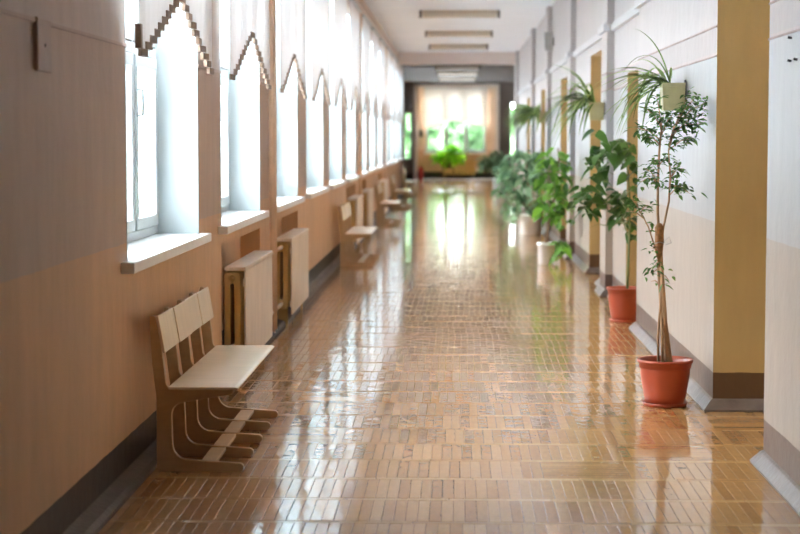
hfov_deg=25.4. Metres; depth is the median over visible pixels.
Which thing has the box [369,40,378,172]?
window
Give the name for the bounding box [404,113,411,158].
window
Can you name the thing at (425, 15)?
diffuser
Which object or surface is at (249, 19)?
curtain
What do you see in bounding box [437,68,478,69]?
diffuser
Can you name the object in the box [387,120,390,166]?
window
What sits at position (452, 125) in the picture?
tree
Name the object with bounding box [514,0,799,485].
wall
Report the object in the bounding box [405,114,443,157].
tree
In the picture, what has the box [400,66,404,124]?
curtain
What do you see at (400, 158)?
window
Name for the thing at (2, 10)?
trim
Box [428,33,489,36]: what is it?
diffuser
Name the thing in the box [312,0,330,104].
curtain
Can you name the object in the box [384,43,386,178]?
pipe
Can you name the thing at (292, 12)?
curtain
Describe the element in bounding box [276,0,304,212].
window
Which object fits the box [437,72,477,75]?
ceiling light
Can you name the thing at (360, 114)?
pipe
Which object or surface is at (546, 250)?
pot
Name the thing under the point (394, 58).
curtain
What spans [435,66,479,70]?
ceiling light
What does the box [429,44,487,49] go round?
ceiling light
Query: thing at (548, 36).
loudspeaker
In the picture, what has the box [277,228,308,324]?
radiator cover
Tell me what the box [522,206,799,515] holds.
baseboard
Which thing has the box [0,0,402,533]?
wall
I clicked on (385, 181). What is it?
radiator cover
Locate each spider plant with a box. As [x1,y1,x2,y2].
[500,104,545,136]
[532,64,604,149]
[590,29,685,140]
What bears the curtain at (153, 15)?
attached to the window at (161, 87)
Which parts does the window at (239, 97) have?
handle, handle, frame, sash, sash, sill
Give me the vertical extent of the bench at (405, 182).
0.730 m
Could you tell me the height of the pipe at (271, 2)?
3.490 m
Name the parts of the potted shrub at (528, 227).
stem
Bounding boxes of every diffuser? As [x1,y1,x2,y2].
[422,13,496,17]
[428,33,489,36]
[431,46,485,49]
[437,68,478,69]
[438,74,476,75]
[440,80,474,81]
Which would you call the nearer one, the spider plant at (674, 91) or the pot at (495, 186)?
the spider plant at (674, 91)
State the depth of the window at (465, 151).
69.45 m
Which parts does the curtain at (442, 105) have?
head rail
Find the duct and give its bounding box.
[517,0,650,94]
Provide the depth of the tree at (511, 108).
86.86 m
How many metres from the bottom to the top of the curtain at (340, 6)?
1.522 m
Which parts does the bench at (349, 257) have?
panel, panel, panel, seat, bench frame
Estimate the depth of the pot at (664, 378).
10.23 m
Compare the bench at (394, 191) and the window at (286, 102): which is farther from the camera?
the bench at (394, 191)
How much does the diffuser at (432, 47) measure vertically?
0.063 m
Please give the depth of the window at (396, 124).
45.68 m
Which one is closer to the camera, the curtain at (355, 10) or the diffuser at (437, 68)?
the curtain at (355, 10)
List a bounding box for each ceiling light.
[419,10,499,17]
[425,31,492,36]
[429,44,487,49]
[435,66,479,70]
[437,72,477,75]
[438,78,475,81]
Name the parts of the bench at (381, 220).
bench frame, seat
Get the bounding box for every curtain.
[135,0,213,74]
[229,0,270,89]
[280,0,306,98]
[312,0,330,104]
[334,0,347,109]
[348,0,361,112]
[362,14,371,115]
[371,27,379,117]
[379,38,386,119]
[387,47,391,120]
[391,54,396,122]
[396,60,400,123]
[400,66,404,124]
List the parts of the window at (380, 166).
sill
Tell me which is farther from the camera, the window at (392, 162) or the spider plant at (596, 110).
the window at (392, 162)
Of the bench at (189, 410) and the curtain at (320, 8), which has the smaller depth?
the bench at (189, 410)
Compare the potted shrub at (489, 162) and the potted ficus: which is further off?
the potted shrub at (489, 162)
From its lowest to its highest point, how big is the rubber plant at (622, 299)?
1.628 m
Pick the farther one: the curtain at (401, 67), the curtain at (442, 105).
the curtain at (442, 105)
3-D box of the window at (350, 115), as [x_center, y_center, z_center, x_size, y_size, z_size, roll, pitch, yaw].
[-0.874,-2.379,25.153,0.480,2.304,2.490,0,4,2]
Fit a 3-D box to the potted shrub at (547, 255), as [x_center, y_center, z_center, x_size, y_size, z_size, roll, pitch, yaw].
[1.865,-0.741,21.871,0.551,1.454,1.282,0,4,2]
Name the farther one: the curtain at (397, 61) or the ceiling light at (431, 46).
the curtain at (397, 61)
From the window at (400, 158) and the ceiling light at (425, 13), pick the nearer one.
the ceiling light at (425, 13)
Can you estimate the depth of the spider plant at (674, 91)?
11.30 m
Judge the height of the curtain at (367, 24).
1.522 m
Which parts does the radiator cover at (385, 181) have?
radiator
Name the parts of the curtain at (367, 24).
head rail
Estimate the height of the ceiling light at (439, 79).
0.120 m
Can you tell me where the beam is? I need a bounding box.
[396,52,514,64]
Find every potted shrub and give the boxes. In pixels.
[473,150,510,192]
[491,149,545,234]
[531,147,574,265]
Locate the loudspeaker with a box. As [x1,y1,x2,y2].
[543,32,553,51]
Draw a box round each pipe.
[269,0,275,332]
[274,0,276,329]
[359,8,361,194]
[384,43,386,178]
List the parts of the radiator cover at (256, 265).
radiator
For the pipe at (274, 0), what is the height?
3.490 m
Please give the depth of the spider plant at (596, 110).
17.43 m
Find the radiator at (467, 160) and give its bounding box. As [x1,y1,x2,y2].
[443,159,474,177]
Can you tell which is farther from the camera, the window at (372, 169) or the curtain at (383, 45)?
the curtain at (383, 45)
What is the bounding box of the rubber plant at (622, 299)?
[567,129,637,322]
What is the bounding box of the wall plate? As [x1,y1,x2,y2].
[34,17,51,72]
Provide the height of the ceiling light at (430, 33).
0.120 m
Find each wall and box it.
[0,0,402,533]
[403,82,514,178]
[417,88,495,177]
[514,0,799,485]
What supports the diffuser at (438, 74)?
attached to the ceiling light at (448, 73)
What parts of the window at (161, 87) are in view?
sash, sash, handle, frame, sash, sash, sill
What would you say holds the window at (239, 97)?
in the wall at (78, 391)
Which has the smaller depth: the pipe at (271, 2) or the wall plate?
the wall plate
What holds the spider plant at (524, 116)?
attached to the wall at (732, 253)
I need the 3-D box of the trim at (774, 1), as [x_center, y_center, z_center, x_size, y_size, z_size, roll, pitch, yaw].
[1.740,-1.099,7.640,0.077,0.176,31.498,0,4,2]
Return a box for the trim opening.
[414,84,499,178]
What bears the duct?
attached to the wall at (732, 253)
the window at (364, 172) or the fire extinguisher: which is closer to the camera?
the window at (364, 172)
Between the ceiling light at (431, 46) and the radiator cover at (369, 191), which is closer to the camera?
the radiator cover at (369, 191)
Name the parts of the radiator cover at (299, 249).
radiator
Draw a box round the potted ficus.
[613,87,708,407]
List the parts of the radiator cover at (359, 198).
radiator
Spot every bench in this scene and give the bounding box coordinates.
[150,286,277,471]
[338,201,378,266]
[375,182,401,225]
[390,174,411,209]
[402,168,418,195]
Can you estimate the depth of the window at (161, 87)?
10.19 m
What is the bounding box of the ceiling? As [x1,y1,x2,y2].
[364,0,555,81]
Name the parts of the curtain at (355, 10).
head rail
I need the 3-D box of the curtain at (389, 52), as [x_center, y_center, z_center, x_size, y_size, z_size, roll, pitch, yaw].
[-0.233,-3.900,38.143,0.056,1.522,2.400,0,4,2]
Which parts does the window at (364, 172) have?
sill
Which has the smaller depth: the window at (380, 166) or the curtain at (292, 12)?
the curtain at (292, 12)
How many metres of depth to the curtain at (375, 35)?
31.50 m
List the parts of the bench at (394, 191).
seat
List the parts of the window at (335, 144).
sill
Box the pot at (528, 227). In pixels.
[520,213,541,234]
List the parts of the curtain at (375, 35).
head rail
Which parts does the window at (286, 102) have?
sill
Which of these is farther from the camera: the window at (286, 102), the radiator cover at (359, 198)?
the radiator cover at (359, 198)
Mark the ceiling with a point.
(400, 20)
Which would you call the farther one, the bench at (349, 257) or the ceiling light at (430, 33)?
the ceiling light at (430, 33)
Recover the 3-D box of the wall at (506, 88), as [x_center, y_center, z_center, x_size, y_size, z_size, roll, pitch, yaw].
[2.176,-5.130,66.894,6.100,3.650,0.250,0,4,2]
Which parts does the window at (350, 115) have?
sill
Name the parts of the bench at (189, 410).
panel, panel, panel, bench frame, panel, bench frame, bench frame, seat, bench frame, bench frame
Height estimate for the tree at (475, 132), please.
3.825 m
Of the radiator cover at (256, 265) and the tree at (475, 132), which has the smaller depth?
the radiator cover at (256, 265)
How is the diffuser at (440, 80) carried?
attached to the ceiling light at (439, 79)
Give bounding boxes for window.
[121,0,211,273]
[218,0,268,233]
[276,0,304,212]
[305,0,328,198]
[328,0,346,188]
[345,13,359,182]
[358,31,369,176]
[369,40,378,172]
[377,50,384,169]
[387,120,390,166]
[390,64,395,164]
[395,70,399,162]
[399,75,403,160]
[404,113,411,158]
[424,122,487,153]
[510,102,513,154]
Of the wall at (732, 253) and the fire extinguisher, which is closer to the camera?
the wall at (732, 253)
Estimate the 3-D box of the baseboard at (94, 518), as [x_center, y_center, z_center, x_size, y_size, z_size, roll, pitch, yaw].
[-0.787,-0.013,21.189,0.080,0.060,58.200,0,4,2]
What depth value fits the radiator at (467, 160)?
69.30 m
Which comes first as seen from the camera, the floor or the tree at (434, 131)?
the floor
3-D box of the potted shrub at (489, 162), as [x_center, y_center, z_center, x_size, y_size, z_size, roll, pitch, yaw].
[2.638,-2.699,50.328,1.150,1.200,2.119,0,4,2]
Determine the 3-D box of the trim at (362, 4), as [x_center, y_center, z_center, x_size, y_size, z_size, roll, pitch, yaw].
[-0.878,-3.325,17.837,0.090,0.150,51.990,0,4,2]
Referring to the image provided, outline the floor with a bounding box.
[97,178,799,533]
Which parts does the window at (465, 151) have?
sash, sill, sash, sash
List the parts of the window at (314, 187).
sill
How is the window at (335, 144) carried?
in the wall at (78, 391)
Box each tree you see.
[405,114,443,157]
[438,121,470,149]
[452,123,513,153]
[511,108,513,150]
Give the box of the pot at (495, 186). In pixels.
[492,178,505,192]
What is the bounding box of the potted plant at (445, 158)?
[429,144,466,178]
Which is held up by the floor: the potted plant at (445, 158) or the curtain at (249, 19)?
the potted plant at (445, 158)
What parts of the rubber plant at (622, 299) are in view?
pot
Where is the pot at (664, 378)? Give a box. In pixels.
[637,355,693,404]
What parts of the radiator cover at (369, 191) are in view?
radiator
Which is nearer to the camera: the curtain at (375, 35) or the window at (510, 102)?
the curtain at (375, 35)
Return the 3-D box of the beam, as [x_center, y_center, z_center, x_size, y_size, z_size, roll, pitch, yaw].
[1.362,-5.147,43.922,2.950,0.290,0.400,0,4,2]
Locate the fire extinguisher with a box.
[419,165,423,179]
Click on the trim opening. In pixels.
(497, 86)
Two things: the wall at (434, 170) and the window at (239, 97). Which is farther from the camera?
the wall at (434, 170)
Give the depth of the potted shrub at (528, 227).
28.51 m
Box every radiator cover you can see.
[224,250,273,344]
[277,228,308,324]
[347,195,362,244]
[362,188,373,237]
[378,179,387,215]
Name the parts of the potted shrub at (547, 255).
stem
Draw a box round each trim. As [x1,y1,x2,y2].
[0,7,402,123]
[354,0,398,57]
[567,0,799,102]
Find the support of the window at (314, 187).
in the wall at (78, 391)
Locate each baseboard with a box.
[62,194,402,533]
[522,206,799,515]
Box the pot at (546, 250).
[537,242,554,264]
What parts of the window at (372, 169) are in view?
sill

